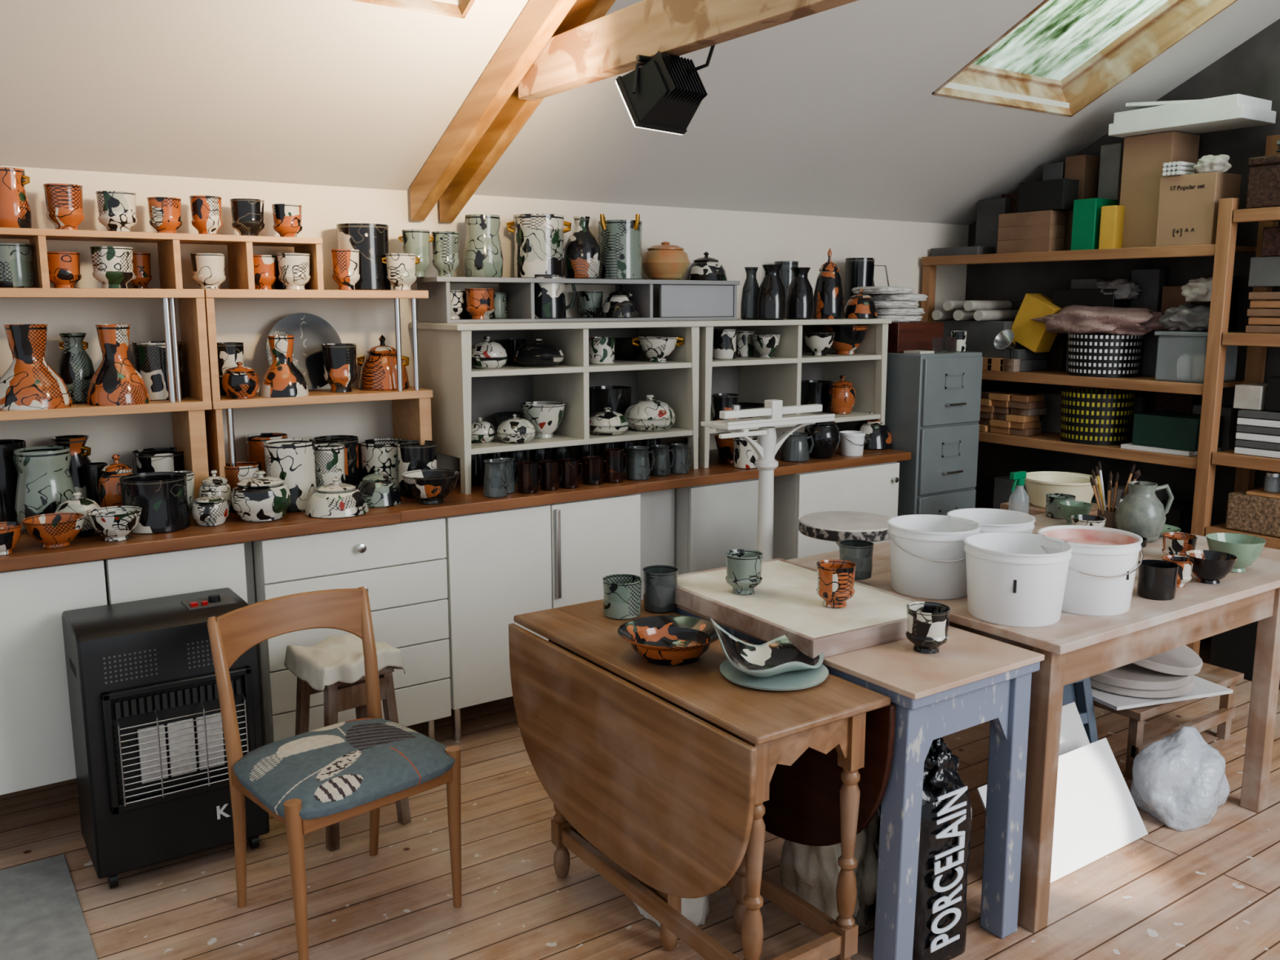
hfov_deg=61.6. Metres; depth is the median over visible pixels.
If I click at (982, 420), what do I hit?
wood offcut
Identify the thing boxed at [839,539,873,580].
mug
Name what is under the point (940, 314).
paper roll
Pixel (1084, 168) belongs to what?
carton
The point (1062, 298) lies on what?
crate
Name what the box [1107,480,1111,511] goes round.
brush
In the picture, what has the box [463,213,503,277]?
vase
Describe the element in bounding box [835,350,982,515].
filing cabinet
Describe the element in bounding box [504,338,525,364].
mug
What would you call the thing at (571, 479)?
mug
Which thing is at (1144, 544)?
mug
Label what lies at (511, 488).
mug
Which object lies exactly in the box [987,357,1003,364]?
wood strip
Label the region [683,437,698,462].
mug
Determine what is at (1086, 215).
file box
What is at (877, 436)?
pot
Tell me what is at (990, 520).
plastic bucket
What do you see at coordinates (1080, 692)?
step stool
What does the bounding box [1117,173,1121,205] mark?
carton
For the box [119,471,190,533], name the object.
vase
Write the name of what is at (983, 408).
wood offcut
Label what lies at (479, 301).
beaker
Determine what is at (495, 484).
mug
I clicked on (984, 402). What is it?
wood offcut
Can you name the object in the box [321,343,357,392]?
beaker
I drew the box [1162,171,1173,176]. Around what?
tube
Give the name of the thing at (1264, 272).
box
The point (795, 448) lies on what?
mug
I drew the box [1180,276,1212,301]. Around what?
rag
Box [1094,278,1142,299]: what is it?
rag
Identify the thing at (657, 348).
footed bowl
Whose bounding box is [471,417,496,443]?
jar
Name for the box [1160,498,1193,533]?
storage box
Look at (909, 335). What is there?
wooden box
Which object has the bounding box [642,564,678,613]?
mug
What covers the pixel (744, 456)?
mug
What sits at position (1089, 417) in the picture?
basket
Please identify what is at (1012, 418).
wood offcut
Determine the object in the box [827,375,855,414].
lidded jar
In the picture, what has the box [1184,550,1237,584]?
footed bowl
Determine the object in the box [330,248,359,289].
beaker
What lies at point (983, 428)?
wood offcut
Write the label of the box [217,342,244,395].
mug
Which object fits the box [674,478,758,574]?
base cabinet
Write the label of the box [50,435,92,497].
bottle
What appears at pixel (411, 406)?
wooden shelf unit
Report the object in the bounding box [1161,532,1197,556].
beaker
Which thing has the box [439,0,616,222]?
beam
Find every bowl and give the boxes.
[0,521,22,555]
[21,512,85,548]
[86,506,142,542]
[401,469,459,504]
[493,411,524,425]
[520,401,565,438]
[617,615,721,665]
[631,336,684,362]
[714,434,752,463]
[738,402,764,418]
[751,333,780,357]
[803,331,835,355]
[823,324,868,354]
[1058,500,1092,524]
[1071,514,1106,527]
[1159,524,1181,536]
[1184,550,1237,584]
[1205,533,1266,573]
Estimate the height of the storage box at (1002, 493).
0.246 m
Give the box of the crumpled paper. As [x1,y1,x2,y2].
[1193,154,1231,173]
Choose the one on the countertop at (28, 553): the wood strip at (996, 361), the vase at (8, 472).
the vase at (8, 472)
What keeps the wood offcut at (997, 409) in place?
on the wood offcut at (996, 415)
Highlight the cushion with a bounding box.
[284,633,405,690]
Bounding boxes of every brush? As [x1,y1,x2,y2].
[1089,475,1101,510]
[1091,469,1103,515]
[1095,466,1104,511]
[1097,460,1106,511]
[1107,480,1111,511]
[1109,471,1112,511]
[1111,471,1119,511]
[1119,489,1125,502]
[1124,463,1134,496]
[1133,469,1141,480]
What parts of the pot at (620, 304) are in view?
lid, lid knob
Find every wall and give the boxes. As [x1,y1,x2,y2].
[0,165,968,475]
[964,18,1279,644]
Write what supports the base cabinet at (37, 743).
on the floor at (1211, 891)
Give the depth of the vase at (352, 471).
3.92 m
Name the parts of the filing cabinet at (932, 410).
drawer, drawer, drawer, handle, handle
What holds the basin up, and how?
on the stool at (1024, 506)
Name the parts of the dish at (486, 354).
lid knob, lid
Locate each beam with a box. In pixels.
[409,0,577,221]
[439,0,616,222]
[518,0,857,101]
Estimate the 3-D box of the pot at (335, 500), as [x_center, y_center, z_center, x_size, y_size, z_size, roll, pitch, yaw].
[-1.018,0.049,3.596,0.208,0.123,0.208,-6,11,-34]
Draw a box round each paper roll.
[932,309,955,319]
[942,300,966,311]
[953,310,975,320]
[964,300,1012,311]
[973,310,1018,320]
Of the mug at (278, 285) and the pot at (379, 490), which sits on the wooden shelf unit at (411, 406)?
the mug at (278, 285)
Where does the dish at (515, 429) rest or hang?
on the shelf unit at (463, 393)
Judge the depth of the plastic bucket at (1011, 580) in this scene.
2.74 m
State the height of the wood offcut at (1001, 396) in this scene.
0.034 m
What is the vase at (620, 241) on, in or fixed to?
on the shelf at (679, 300)
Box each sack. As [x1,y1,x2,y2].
[632,894,709,927]
[779,808,879,928]
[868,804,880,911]
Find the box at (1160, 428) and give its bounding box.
[1132,410,1223,451]
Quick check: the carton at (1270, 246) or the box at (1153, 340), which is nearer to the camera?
the carton at (1270, 246)
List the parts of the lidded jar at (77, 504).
lid knob, lid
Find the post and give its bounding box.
[700,399,835,560]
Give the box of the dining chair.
[207,586,462,959]
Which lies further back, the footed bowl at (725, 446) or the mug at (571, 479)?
the footed bowl at (725, 446)
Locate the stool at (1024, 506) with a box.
[1000,498,1116,515]
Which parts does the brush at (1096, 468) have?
handle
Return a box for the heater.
[62,587,269,888]
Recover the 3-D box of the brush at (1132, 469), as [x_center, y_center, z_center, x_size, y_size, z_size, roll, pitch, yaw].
[1.693,0.069,3.762,0.062,0.260,0.011,7,11,35]
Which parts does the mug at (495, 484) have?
handle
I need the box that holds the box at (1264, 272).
[1248,256,1279,287]
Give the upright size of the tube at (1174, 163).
0.017 m
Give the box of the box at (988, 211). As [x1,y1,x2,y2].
[974,197,1010,253]
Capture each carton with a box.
[936,320,1026,358]
[1000,192,1018,213]
[1036,391,1061,433]
[1042,161,1065,180]
[1044,333,1067,370]
[1063,154,1099,250]
[1065,278,1104,371]
[1071,386,1110,394]
[1097,142,1124,199]
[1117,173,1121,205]
[1127,268,1167,375]
[1155,391,1199,413]
[1158,285,1195,377]
[1191,275,1240,380]
[1192,404,1239,451]
[1233,382,1267,410]
[1260,226,1279,257]
[1265,376,1279,412]
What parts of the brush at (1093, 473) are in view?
handle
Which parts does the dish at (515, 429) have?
lid, lid knob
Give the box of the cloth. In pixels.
[1159,302,1209,330]
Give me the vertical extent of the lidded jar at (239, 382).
0.123 m
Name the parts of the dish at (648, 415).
lid, lid knob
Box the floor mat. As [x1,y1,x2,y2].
[0,853,97,959]
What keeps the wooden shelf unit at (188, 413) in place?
on the countertop at (28, 553)
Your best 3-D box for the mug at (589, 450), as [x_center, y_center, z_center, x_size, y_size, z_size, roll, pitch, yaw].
[-0.219,-0.110,4.440,0.094,0.160,0.094,0,9,-2]
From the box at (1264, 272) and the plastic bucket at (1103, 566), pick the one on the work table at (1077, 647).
the plastic bucket at (1103, 566)
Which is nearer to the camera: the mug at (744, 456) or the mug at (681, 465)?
the mug at (681, 465)
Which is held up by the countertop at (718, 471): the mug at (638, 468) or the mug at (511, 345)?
the mug at (638, 468)
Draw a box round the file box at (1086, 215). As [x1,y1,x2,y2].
[1071,198,1118,250]
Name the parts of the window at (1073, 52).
pane, frame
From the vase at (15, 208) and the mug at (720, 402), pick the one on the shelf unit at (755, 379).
the mug at (720, 402)
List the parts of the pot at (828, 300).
lid, lid knob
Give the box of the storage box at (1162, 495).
[1106,484,1171,506]
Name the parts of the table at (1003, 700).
leg, leg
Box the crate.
[1052,288,1130,308]
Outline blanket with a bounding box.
[1031,304,1164,335]
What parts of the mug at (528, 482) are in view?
handle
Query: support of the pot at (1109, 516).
on the work table at (1077, 647)
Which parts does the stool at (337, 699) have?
leg, leg, rail, seat, rail, leg, leg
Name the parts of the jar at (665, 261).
lid, lid knob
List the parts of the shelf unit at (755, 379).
panel, leg, panel, shelf, shelf, panel, leg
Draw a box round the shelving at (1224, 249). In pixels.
[920,134,1279,655]
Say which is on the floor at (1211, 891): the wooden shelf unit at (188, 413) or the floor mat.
the floor mat
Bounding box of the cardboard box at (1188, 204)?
[1155,171,1240,246]
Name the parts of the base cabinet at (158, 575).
cabinet panel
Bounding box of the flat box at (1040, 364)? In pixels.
[1019,359,1047,371]
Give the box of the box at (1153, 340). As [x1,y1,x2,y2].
[1141,329,1162,376]
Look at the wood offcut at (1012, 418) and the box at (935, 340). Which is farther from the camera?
the wood offcut at (1012, 418)
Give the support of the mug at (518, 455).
on the countertop at (456, 503)
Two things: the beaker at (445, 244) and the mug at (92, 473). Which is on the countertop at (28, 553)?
the mug at (92, 473)
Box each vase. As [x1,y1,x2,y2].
[0,167,31,228]
[0,324,73,410]
[0,439,26,522]
[13,445,75,533]
[86,324,151,405]
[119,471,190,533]
[129,341,185,400]
[131,447,184,474]
[224,461,261,512]
[244,432,288,475]
[258,334,308,397]
[263,438,316,512]
[313,435,359,488]
[336,222,391,290]
[360,438,407,488]
[396,440,437,497]
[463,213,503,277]
[506,213,571,278]
[589,386,631,416]
[598,213,642,279]
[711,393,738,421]
[800,380,832,412]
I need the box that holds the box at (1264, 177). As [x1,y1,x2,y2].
[1245,154,1279,208]
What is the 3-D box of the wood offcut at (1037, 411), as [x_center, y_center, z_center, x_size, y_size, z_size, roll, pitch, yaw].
[1.979,-0.351,5.467,0.140,0.033,0.116,-6,11,-32]
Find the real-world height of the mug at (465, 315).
0.105 m
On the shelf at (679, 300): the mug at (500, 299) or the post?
the mug at (500, 299)
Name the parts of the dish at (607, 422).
lid knob, lid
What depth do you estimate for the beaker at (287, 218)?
3.69 m
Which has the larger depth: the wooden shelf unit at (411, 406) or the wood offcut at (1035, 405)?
the wood offcut at (1035, 405)
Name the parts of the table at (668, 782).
leg, gate rail, leg, gate rail, leg, leg, leg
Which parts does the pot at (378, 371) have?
lid, lid knob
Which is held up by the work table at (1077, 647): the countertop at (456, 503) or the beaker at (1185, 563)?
the beaker at (1185, 563)
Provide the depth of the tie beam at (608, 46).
2.87 m
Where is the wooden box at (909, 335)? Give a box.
[887,321,943,352]
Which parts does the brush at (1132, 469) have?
handle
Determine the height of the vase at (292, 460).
0.232 m
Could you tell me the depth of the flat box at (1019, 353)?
5.45 m
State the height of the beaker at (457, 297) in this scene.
0.109 m
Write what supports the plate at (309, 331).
on the wooden shelf unit at (411, 406)
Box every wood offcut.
[978,417,993,425]
[979,411,993,418]
[979,423,990,431]
[980,398,991,406]
[980,405,994,413]
[981,390,998,398]
[988,391,1021,400]
[989,418,1010,427]
[990,426,1009,434]
[991,400,1008,407]
[992,413,1010,420]
[993,406,1010,413]
[1005,413,1039,422]
[1008,400,1045,409]
[1008,427,1042,435]
[1009,408,1046,416]
[1010,421,1040,429]
[1011,393,1044,402]
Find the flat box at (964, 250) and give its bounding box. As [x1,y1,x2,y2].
[930,246,995,256]
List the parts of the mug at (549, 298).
handle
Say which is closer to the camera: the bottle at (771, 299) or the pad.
the bottle at (771, 299)
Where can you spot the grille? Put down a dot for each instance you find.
(164, 751)
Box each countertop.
[0,506,400,572]
[387,473,636,522]
[623,442,911,493]
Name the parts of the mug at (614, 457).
handle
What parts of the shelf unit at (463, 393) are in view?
panel, leg, panel, shelf, shelf, panel, leg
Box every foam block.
[1011,293,1062,352]
[1098,204,1124,248]
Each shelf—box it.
[0,226,324,289]
[414,276,740,323]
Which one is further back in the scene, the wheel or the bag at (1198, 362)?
the bag at (1198, 362)
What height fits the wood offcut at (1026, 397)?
0.033 m
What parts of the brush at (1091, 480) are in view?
handle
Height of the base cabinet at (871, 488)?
0.858 m
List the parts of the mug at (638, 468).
handle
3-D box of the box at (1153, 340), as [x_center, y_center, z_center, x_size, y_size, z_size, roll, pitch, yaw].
[2.421,-0.631,5.072,0.015,0.279,0.080,-6,11,-34]
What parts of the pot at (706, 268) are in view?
lid, lid knob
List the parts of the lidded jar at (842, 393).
lid, lid knob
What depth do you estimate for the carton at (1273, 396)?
4.42 m
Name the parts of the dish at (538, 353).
lid, lid knob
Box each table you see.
[508,599,896,959]
[672,608,1039,959]
[786,512,1279,933]
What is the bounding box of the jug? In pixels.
[1114,480,1173,542]
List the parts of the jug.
handle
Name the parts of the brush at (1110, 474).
handle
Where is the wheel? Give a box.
[798,511,890,546]
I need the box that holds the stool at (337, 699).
[295,666,411,851]
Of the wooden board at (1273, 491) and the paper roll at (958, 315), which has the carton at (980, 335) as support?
the paper roll at (958, 315)
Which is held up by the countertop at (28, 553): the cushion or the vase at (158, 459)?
the vase at (158, 459)
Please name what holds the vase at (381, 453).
on the countertop at (456, 503)
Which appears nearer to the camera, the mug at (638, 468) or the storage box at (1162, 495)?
the mug at (638, 468)
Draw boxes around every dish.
[471,336,507,368]
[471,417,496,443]
[496,413,535,443]
[512,338,564,367]
[589,407,628,435]
[623,394,675,431]
[709,617,828,690]
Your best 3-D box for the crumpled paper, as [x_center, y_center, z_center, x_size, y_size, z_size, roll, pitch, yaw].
[2.421,-1.334,4.532,0.112,0.076,0.140,-6,11,-34]
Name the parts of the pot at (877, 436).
lid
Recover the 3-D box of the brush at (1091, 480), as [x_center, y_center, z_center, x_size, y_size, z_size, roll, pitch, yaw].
[1.619,0.089,3.785,0.082,0.212,0.011,-2,10,-9]
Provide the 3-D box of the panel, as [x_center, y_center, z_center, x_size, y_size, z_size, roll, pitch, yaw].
[0.041,0.449,4.438,0.228,0.858,0.030,-6,11,-34]
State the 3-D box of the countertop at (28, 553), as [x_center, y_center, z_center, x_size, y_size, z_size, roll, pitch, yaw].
[-2.033,0.205,3.151,2.557,0.038,0.620,-6,11,-34]
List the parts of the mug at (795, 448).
handle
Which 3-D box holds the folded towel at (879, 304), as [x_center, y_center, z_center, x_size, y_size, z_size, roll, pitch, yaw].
[1.214,-0.868,5.295,0.292,0.037,0.256,-6,11,-34]
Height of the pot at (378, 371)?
0.202 m
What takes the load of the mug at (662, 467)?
on the countertop at (718, 471)
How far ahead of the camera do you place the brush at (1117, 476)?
3.72 m
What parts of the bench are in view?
leg, seat, rail, leg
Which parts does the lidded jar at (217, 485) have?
lid knob, lid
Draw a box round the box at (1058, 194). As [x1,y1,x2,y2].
[1017,178,1079,212]
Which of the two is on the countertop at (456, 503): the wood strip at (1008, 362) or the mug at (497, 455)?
the mug at (497, 455)
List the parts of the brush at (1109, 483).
handle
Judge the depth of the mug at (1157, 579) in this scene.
2.98 m
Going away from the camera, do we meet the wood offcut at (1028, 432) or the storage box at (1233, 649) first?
the storage box at (1233, 649)
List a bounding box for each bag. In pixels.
[912,737,971,959]
[1129,726,1230,831]
[1176,352,1193,379]
[1191,352,1205,380]
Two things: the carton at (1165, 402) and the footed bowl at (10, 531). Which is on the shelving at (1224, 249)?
the carton at (1165, 402)
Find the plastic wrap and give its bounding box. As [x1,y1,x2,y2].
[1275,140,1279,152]
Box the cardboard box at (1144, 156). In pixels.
[1119,131,1199,248]
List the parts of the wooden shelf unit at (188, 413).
shelf, shelf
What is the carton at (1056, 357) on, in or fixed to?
on the shelving at (1224, 249)
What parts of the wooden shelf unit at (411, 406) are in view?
shelf, shelf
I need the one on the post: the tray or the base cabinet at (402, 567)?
the tray
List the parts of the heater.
vent panel, frame, ceramic panel, vent panel, control panel, control knob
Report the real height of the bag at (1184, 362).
0.117 m
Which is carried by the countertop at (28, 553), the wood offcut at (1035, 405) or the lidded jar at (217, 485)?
the lidded jar at (217, 485)
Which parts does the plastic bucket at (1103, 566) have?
wire handle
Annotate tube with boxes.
[1162,167,1170,171]
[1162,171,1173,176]
[1166,171,1174,175]
[1167,162,1176,166]
[1171,166,1186,171]
[1171,170,1181,175]
[1172,161,1190,167]
[1176,160,1195,167]
[1176,165,1195,172]
[1176,170,1195,174]
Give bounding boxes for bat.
[1089,662,1191,690]
[1089,675,1194,697]
[1132,644,1202,675]
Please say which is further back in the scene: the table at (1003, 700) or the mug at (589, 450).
the mug at (589, 450)
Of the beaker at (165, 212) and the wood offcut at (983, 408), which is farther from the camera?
the wood offcut at (983, 408)
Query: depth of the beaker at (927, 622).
2.60 m
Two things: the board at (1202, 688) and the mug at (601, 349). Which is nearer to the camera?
the board at (1202, 688)
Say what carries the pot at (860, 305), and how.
on the shelf unit at (755, 379)
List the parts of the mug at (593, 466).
handle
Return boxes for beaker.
[43,183,84,230]
[47,252,81,288]
[89,246,134,288]
[95,191,137,231]
[129,252,151,288]
[146,196,182,233]
[173,471,195,517]
[189,195,222,234]
[190,253,226,288]
[229,198,265,235]
[253,254,277,289]
[271,204,302,237]
[276,253,311,289]
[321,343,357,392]
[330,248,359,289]
[382,253,420,290]
[398,229,433,277]
[431,231,459,276]
[449,290,464,319]
[464,288,495,319]
[577,291,603,317]
[724,549,763,594]
[816,559,856,608]
[906,601,951,653]
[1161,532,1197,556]
[1161,555,1194,586]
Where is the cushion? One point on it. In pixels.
(335, 659)
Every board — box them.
[676,604,1044,699]
[976,737,1147,882]
[1091,675,1233,710]
[1108,104,1275,137]
[1244,324,1279,333]
[1245,485,1279,498]
[1248,316,1279,324]
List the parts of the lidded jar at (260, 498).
lid knob, lid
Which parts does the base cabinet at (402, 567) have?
drawer, drawer, drawer, drawer, drawer, knob, leg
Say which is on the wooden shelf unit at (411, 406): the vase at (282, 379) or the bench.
the vase at (282, 379)
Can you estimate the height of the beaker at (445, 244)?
0.169 m
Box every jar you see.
[54,491,101,537]
[98,453,133,507]
[191,491,229,526]
[198,470,231,513]
[222,361,259,399]
[231,470,291,521]
[642,241,689,279]
[804,421,840,458]
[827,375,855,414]
[1265,471,1279,477]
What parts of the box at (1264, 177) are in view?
lid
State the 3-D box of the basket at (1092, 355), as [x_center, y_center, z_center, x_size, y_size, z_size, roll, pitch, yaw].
[2.220,-0.599,5.135,0.330,0.195,0.330,-8,12,-40]
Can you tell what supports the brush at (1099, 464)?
in the pot at (1109, 516)
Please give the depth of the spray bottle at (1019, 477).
3.92 m
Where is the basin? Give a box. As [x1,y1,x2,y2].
[1024,471,1100,508]
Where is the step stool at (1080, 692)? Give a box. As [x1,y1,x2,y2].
[1062,677,1097,743]
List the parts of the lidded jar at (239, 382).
lid knob, lid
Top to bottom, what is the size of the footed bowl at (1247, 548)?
0.101 m
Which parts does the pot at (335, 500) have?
lid, lid knob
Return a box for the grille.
[112,691,248,806]
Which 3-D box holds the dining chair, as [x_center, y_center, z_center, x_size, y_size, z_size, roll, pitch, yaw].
[-0.791,0.745,2.812,0.496,0.811,0.508,-9,13,-43]
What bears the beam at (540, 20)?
attached to the ceiling
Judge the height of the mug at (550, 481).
0.107 m
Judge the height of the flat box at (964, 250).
0.047 m
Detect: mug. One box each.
[0,243,35,288]
[82,462,107,506]
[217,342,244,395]
[273,256,285,289]
[315,443,345,487]
[462,291,471,319]
[471,440,485,485]
[483,458,511,497]
[485,451,506,459]
[488,293,506,318]
[497,457,517,493]
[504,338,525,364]
[506,449,527,481]
[516,461,542,493]
[528,448,550,479]
[533,274,577,319]
[539,459,563,490]
[551,445,572,476]
[559,458,582,488]
[576,444,597,473]
[581,455,608,484]
[588,337,614,364]
[598,441,619,469]
[602,573,641,619]
[604,448,627,483]
[618,440,638,469]
[626,445,654,480]
[640,438,661,463]
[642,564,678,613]
[649,444,674,475]
[670,443,693,474]
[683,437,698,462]
[712,328,737,359]
[718,431,729,458]
[733,437,758,468]
[735,330,754,356]
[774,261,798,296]
[780,431,814,462]
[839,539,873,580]
[844,257,875,306]
[951,330,967,351]
[1045,493,1075,519]
[1137,559,1178,599]
[1140,537,1147,547]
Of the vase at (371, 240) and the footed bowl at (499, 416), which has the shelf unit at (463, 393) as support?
the footed bowl at (499, 416)
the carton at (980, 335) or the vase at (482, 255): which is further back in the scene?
the carton at (980, 335)
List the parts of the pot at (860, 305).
lid, lid knob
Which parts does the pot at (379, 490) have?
lid knob, lid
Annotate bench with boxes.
[1093,662,1244,779]
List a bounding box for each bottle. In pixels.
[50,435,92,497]
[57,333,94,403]
[564,216,599,279]
[740,266,759,319]
[756,264,786,319]
[786,266,814,319]
[1009,471,1026,491]
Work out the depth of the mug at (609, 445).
4.46 m
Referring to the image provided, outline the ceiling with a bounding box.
[0,0,1279,225]
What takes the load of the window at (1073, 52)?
attached to the ceiling
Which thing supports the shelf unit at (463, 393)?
on the countertop at (456, 503)
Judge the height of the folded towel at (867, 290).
0.037 m
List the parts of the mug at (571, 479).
handle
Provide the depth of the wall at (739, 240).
4.00 m
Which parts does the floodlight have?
lamp glass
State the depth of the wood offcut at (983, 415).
5.58 m
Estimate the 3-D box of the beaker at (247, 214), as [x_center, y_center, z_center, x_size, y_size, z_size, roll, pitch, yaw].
[-1.335,-0.889,3.656,0.112,0.125,0.112,3,10,19]
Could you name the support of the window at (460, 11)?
attached to the ceiling
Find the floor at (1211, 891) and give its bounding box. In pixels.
[0,641,1279,959]
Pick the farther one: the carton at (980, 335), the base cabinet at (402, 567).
the carton at (980, 335)
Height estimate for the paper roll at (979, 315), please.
0.054 m
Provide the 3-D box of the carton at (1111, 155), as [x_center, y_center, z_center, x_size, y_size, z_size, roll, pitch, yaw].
[2.282,-1.351,5.161,0.120,0.500,0.106,-6,11,-34]
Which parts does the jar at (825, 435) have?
lid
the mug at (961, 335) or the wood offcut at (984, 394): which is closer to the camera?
the mug at (961, 335)
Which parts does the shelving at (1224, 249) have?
post, rail, rail, shelf, rail, shelf, post, rail, shelf, shelf, rail, shelf, rail, rail, kiln shelf, post, kiln shelf, kiln shelf, kiln shelf, kiln shelf, kiln shelf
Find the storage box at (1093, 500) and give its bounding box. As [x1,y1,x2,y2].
[1090,491,1107,504]
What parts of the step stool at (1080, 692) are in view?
panel, rail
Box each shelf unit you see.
[0,288,212,512]
[204,288,432,477]
[409,320,704,494]
[675,318,891,467]
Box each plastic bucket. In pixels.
[886,514,981,599]
[946,507,1035,533]
[964,532,1072,626]
[1037,524,1143,616]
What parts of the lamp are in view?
lamp shade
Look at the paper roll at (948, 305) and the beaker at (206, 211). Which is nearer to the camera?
the beaker at (206, 211)
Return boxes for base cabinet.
[0,560,106,795]
[103,541,255,604]
[251,517,451,745]
[444,493,639,741]
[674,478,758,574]
[773,462,899,559]
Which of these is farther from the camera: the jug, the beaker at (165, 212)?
the jug
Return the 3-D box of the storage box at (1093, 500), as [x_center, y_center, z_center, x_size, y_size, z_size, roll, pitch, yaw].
[2.256,0.183,5.249,0.250,0.214,0.178,-6,11,-34]
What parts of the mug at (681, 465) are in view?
handle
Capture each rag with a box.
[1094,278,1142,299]
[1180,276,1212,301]
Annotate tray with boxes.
[700,413,835,430]
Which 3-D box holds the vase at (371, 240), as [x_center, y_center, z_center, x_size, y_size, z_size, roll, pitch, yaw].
[-1.013,-0.815,3.936,0.187,0.236,0.187,3,10,19]
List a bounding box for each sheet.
[1058,702,1089,755]
[1113,93,1271,124]
[1125,99,1197,109]
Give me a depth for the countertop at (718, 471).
4.62 m
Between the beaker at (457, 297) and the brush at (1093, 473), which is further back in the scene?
the beaker at (457, 297)
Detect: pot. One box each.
[305,476,368,518]
[356,334,409,391]
[357,466,401,507]
[601,284,639,318]
[684,251,727,280]
[812,248,844,319]
[844,288,878,319]
[853,411,893,449]
[1097,506,1115,528]
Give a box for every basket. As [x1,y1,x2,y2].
[1060,388,1135,444]
[1068,333,1143,377]
[1225,486,1279,537]
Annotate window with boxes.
[351,0,474,18]
[932,0,1237,116]
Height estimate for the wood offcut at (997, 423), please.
0.034 m
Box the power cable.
[684,44,715,72]
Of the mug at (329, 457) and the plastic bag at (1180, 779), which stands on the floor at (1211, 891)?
the plastic bag at (1180, 779)
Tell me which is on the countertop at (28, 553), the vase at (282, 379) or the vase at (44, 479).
the vase at (44, 479)
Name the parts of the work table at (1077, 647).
leg, leg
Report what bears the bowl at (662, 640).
on the table at (668, 782)
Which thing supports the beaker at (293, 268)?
on the wooden shelf unit at (411, 406)
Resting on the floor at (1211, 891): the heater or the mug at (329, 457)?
the heater
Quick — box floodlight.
[615,51,707,134]
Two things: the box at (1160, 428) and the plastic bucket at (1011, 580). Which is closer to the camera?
the plastic bucket at (1011, 580)
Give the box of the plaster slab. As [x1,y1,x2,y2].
[675,558,949,658]
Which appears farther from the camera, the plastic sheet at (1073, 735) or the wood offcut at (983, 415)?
the wood offcut at (983, 415)
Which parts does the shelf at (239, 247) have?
shelf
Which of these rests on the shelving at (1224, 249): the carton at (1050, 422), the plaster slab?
the carton at (1050, 422)
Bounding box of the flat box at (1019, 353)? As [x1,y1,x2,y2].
[1004,348,1044,360]
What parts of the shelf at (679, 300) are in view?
door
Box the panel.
[637,488,675,599]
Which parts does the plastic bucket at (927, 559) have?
wire handle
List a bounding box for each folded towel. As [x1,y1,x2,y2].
[851,286,914,293]
[869,293,928,301]
[873,300,918,307]
[876,307,924,315]
[877,315,922,322]
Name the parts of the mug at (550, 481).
handle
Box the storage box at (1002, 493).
[992,475,1028,509]
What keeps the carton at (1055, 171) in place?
on the shelving at (1224, 249)
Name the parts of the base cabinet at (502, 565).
leg, door, handle, door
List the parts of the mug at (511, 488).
handle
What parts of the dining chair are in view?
leg, seat rail, backrest, leg, upholstered seat, leg, seat rail, leg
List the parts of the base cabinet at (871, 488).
knob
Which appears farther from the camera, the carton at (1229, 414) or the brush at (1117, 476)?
the carton at (1229, 414)
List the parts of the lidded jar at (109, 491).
lid knob, lid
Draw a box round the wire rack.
[844,265,888,305]
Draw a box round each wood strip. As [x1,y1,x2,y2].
[982,356,994,364]
[982,364,991,370]
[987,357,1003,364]
[987,364,1002,371]
[1000,358,1020,365]
[1000,364,1020,372]
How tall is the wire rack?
0.279 m
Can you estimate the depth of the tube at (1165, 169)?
4.63 m
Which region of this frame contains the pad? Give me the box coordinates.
[903,350,933,354]
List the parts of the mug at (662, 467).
handle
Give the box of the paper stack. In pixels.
[1120,443,1221,456]
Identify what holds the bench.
on the floor at (1211, 891)
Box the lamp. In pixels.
[993,329,1015,359]
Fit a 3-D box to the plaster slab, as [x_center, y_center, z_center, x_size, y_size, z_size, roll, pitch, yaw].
[0.426,0.339,2.976,0.474,0.050,0.690,-6,11,-32]
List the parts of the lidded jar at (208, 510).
lid, lid knob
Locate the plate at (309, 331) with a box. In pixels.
[266,312,342,390]
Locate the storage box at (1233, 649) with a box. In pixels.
[1208,621,1279,688]
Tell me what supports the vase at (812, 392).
on the shelf unit at (755, 379)
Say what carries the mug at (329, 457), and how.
on the countertop at (28, 553)
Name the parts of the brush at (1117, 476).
handle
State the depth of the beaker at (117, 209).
3.38 m
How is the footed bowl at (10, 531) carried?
on the countertop at (28, 553)
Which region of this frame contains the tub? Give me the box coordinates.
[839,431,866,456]

